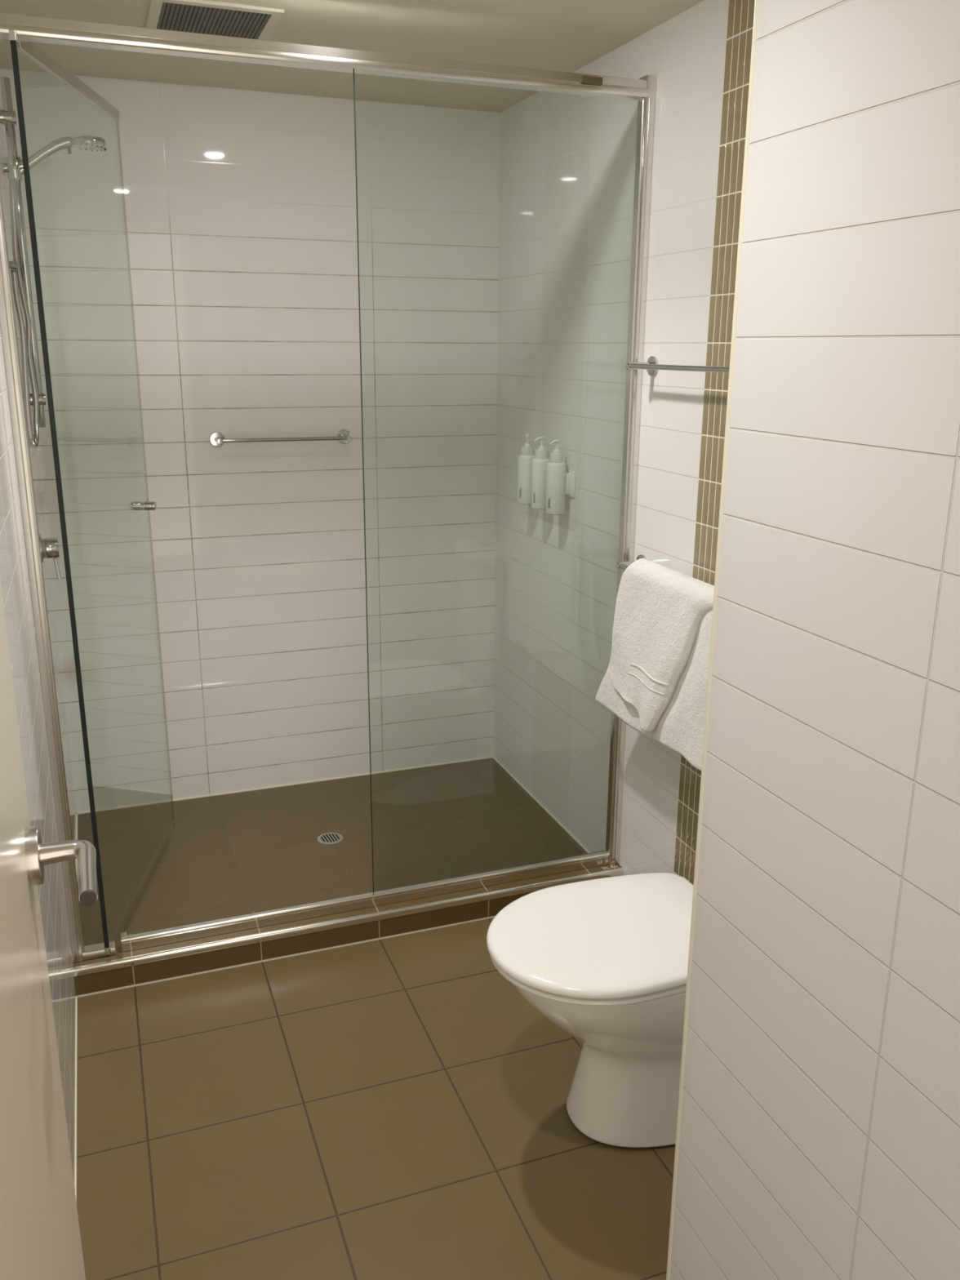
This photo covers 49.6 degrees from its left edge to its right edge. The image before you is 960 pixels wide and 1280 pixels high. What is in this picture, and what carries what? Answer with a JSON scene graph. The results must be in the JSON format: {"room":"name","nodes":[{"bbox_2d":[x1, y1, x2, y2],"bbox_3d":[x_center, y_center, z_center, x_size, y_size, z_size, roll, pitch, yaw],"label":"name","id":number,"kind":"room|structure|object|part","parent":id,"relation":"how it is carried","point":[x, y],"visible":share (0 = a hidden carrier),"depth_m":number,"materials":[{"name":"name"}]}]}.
{"room":"bathroom","nodes":[
{"label":"bathroom","id":0,"kind":"room"},
{"bbox_2d":[0,124,76,1188],"bbox_3d":[-0.590,0.141,1.105,0.100,2.301,4.379,-5,17,-20],"label":"wall","id":1,"kind":"structure","parent":0,"point":[14,570],"depth_m":2.01,"materials":[{"name":"white tile"}]},
{"bbox_2d":[0,578,97,1279],"bbox_3d":[-0.286,0.298,0.656,0.094,2.032,0.785,-5,17,-20],"label":"door","id":2,"kind":"structure","parent":1,"relation":"in","point":[40,1237],"depth_m":0.84,"materials":[{"name":"paint"}]},
{"bbox_3d":[-0.367,0.206,0.916,0.054,0.021,0.111,-5,17,-20],"label":"handle","id":3,"kind":"part","parent":2,"relation":"part of","materials":[{"name":"metal"}]},
{"bbox_3d":[-0.329,0.217,0.872,0.014,0.014,0.002,-5,17,-20],"label":"handle","id":4,"kind":"part","parent":2,"relation":"part of","materials":[{"name":"metal"}]},
{"bbox_2d":[39,533,62,580],"bbox_3d":[-1.117,-0.215,2.697,0.047,0.123,0.076,-5,17,-20],"label":"shower mixer","id":5,"kind":"object","parent":1,"relation":"attached to","point":[50,548],"visible":0.95,"depth_m":2.67,"materials":[{"name":"silver metal"}]},
{"bbox_3d":[-1.135,-0.236,2.684,0.008,0.076,0.076,-5,17,-20],"label":"wall plate","id":6,"kind":"part","parent":5,"relation":"part of","materials":[{"name":"silver metal"}]},
{"bbox_3d":[-1.102,-0.191,2.706,0.019,0.072,0.011,6,17,18],"label":"lever","id":7,"kind":"part","parent":5,"relation":"part of","materials":[{"name":"silver metal"}]},
{"bbox_2d":[0,76,106,448],"bbox_3d":[-1.016,-0.898,2.530,0.255,0.840,0.086,-7,17,-25],"label":"shower rail","id":8,"kind":"object","parent":1,"relation":"attached to","point":[20,268],"visible":0.92,"depth_m":2.48,"materials":[{"name":"silver metal"}]},
{"bbox_2d":[0,68,500,813],"bbox_3d":[-0.642,-0.503,3.385,1.652,2.301,0.100,-5,17,-20],"label":"wall","id":9,"kind":"structure","parent":0,"point":[199,276],"depth_m":3.28,"materials":[{"name":"white tile"}]},
{"bbox_2d":[209,429,351,447],"bbox_3d":[-0.617,-0.633,3.264,0.449,0.047,0.070,-5,17,-20],"label":"towel rail","id":10,"kind":"object","parent":9,"relation":"attached to","point":[217,439],"visible":1,"depth_m":3.23,"materials":[{"name":"silver metal"}]},
{"bbox_3d":[-0.804,-0.614,3.194,0.018,0.018,0.064,-5,17,-20],"label":"post","id":11,"kind":"part","parent":10,"relation":"part of","materials":[{"name":"silver metal"}]},
{"bbox_3d":[-0.427,-0.650,3.329,0.018,0.018,0.064,-5,17,-20],"label":"post","id":12,"kind":"part","parent":10,"relation":"part of","materials":[{"name":"silver metal"}]},
{"bbox_2d":[75,756,590,1201],"bbox_3d":[-0.223,0.811,2.563,1.452,0.024,2.349,-5,17,-20],"label":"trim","id":13,"kind":"structure","parent":9,"relation":"attached to","point":[524,788],"depth_m":2.79,"materials":[{"name":"beige tile"}]},
{"bbox_2d":[0,0,703,112],"bbox_3d":[0.145,-1.083,1.039,1.652,0.100,4.579,-5,17,-20],"label":"ceiling","id":14,"kind":"structure","parent":0,"point":[557,35],"depth_m":2.50,"materials":[{"name":"paint"}]},
{"bbox_2d":[145,0,284,39],"bbox_3d":[-0.608,-1.405,2.358,0.278,0.006,0.269,-5,17,-20],"label":"ceiling vent","id":15,"kind":"object","parent":14,"relation":"in","point":[198,16],"visible":0.8,"depth_m":2.33,"materials":[{"name":"paint"}]},
{"bbox_2d":[76,758,675,1279],"bbox_3d":[0.130,1.122,1.662,1.652,0.120,4.579,-5,17,-20],"label":"floor","id":16,"kind":"structure","parent":0,"point":[394,1108],"depth_m":2.18,"materials":[{"name":"brown tile"}]},
{"bbox_2d":[317,832,342,844],"bbox_3d":[-0.465,0.615,3.220,0.079,0.002,0.079,-5,17,-20],"label":"floor drain","id":17,"kind":"object","parent":16,"relation":"on","point":[328,837],"visible":1,"depth_m":3.22,"materials":[{"name":"metal"}]},
{"bbox_2d":[72,850,623,995],"bbox_3d":[-0.296,0.731,2.746,1.452,0.079,0.120,-5,17,-20],"label":"shower curb","id":18,"kind":"object","parent":16,"relation":"on","point":[122,969],"visible":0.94,"depth_m":2.64,"materials":[{"name":"brown tile"}]},
{"bbox_2d":[0,12,656,962],"bbox_3d":[-0.394,-0.355,2.732,1.452,2.021,0.675,-5,17,-20],"label":"frame","id":19,"kind":"object","parent":18,"relation":"on","point":[21,30],"visible":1,"depth_m":2.31,"materials":[{"name":"metal"}]},
{"bbox_3d":[-0.953,-0.189,2.217,0.028,1.972,0.041,-5,17,-20],"label":"wall post","id":20,"kind":"part","parent":19,"relation":"part of","materials":[{"name":"metal"}]},
{"bbox_3d":[-0.899,-1.232,2.299,0.012,0.028,0.681,-1,16,-3],"label":"door rail","id":21,"kind":"part","parent":19,"relation":"part of","materials":[{"name":"metal"}]},
{"bbox_3d":[-0.916,0.747,2.498,0.073,0.020,0.036,-5,17,-20],"label":"sill","id":22,"kind":"part","parent":19,"relation":"part of","materials":[{"name":"metal"}]},
{"bbox_3d":[-0.922,-0.367,2.845,0.066,0.024,0.024,-1,16,-3],"label":"door knob","id":23,"kind":"part","parent":19,"relation":"part of","materials":[{"name":"silver metal"}]},
{"bbox_3d":[-0.278,-1.218,2.183,1.452,0.036,0.040,-5,17,-20],"label":"header rail","id":24,"kind":"part","parent":19,"relation":"part of","materials":[{"name":"metal"}]},
{"bbox_3d":[-0.253,0.675,2.739,1.316,0.034,0.032,-5,17,-20],"label":"rail","id":25,"kind":"part","parent":19,"relation":"part of","materials":[{"name":"silver metal"}]},
{"bbox_3d":[0.382,-0.338,2.689,0.030,2.021,0.041,-5,17,-20],"label":"wall post","id":26,"kind":"part","parent":19,"relation":"part of","materials":[{"name":"metal"}]},
{"bbox_2d":[486,872,693,1147],"bbox_3d":[0.349,0.537,2.013,0.697,0.859,0.386,-5,17,-20],"label":"toilet","id":27,"kind":"object","parent":16,"relation":"on","point":[605,960],"visible":0.54,"depth_m":1.96,"materials":[{"name":"white ceramic"}]},
{"bbox_3d":[0.252,0.573,1.986,0.482,0.019,0.375,-5,17,-20],"label":"seat","id":28,"kind":"part","parent":27,"relation":"part of","materials":[{"name":"white plastic"}]},
{"bbox_3d":[0.249,0.555,1.980,0.484,0.019,0.380,-5,17,-20],"label":"lid","id":29,"kind":"part","parent":27,"relation":"part of","materials":[{"name":"white plastic"}]},
{"bbox_2d":[493,0,728,875],"bbox_3d":[0.504,-0.263,2.563,0.100,2.301,2.303,-5,17,-20],"label":"wall","id":30,"kind":"structure","parent":0,"point":[567,161],"depth_m":2.87,"materials":[{"name":"white tile"}]},
{"bbox_2d":[517,433,534,504],"bbox_3d":[0.154,-0.529,3.209,0.073,0.215,0.068,-5,17,-20],"label":"soap dispenser","id":31,"kind":"object","parent":30,"relation":"attached to","point":[525,459],"visible":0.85,"depth_m":3.19,"materials":[{"name":"white plastic"}]},
{"bbox_2d":[530,435,549,509],"bbox_3d":[0.192,-0.501,3.111,0.073,0.215,0.068,-5,17,-20],"label":"soap dispenser","id":32,"kind":"object","parent":30,"relation":"attached to","point":[539,465],"visible":0.81,"depth_m":3.09,"materials":[{"name":"white plastic"}]},
{"bbox_2d":[545,439,575,515],"bbox_3d":[0.230,-0.474,3.013,0.073,0.215,0.068,-5,17,-20],"label":"soap dispenser","id":33,"kind":"object","parent":30,"relation":"attached to","point":[560,482],"visible":1,"depth_m":3.00,"materials":[{"name":"white plastic"}]},
{"bbox_2d":[545,462,565,515],"bbox_3d":[0.221,-0.443,3.023,0.056,0.150,0.056,-5,17,-20],"label":"bottle","id":34,"kind":"object","parent":33,"relation":"on","point":[555,471],"depth_m":3.00,"materials":[{"name":"white plastic"}]},
{"bbox_2d":[615,554,646,569],"bbox_3d":[0.491,-0.114,2.379,0.074,0.047,0.663,-5,17,-20],"label":"towel rail","id":35,"kind":"object","parent":30,"relation":"attached to","point":[620,565],"visible":0.21,"depth_m":2.65,"materials":[{"name":"silver metal"}]},
{"bbox_3d":[0.381,-0.193,2.656,0.070,0.018,0.018,-5,17,-20],"label":"post","id":36,"kind":"part","parent":35,"relation":"part of","materials":[{"name":"silver metal"}]},
{"bbox_2d":[595,558,714,770],"bbox_3d":[0.429,0.039,2.453,0.099,0.415,0.583,-5,17,-20],"label":"hand towel","id":37,"kind":"object","parent":35,"relation":"hanging from","point":[655,680],"visible":0.86,"depth_m":2.40,"materials":[{"name":"white fabric"}]},
{"bbox_2d":[625,355,729,375],"bbox_3d":[0.495,-0.586,2.244,0.074,0.047,0.659,-5,17,-20],"label":"towel rail","id":38,"kind":"object","parent":30,"relation":"attached to","point":[652,366],"visible":0.46,"depth_m":2.35,"materials":[{"name":"silver metal"}]},
{"bbox_3d":[0.386,-0.665,2.519,0.070,0.018,0.018,-5,17,-20],"label":"post","id":39,"kind":"part","parent":38,"relation":"part of","materials":[{"name":"silver metal"}]},
{"bbox_2d":[673,0,755,884],"bbox_3d":[0.557,-0.235,2.282,0.013,2.201,0.294,-5,17,-20],"label":"trim","id":40,"kind":"structure","parent":30,"relation":"attached to","point":[740,13],"depth_m":2.25,"materials":[{"name":"tile"}]},
{"bbox_2d":[669,0,959,1279],"bbox_3d":[0.978,0.327,0.486,0.712,2.301,2.076,-5,17,-20],"label":"wall","id":41,"kind":"structure","parent":0,"point":[820,1135],"depth_m":1.05,"materials":[{"name":"white tile"}]},
{"bbox_2d":[666,0,759,1279],"bbox_3d":[0.288,0.044,1.286,0.011,2.201,0.011,-5,17,-20],"label":"trim","id":42,"kind":"structure","parent":41,"relation":"attached to","point":[757,2],"depth_m":1.25,"materials":[{"name":"beige tile"}]}
]}

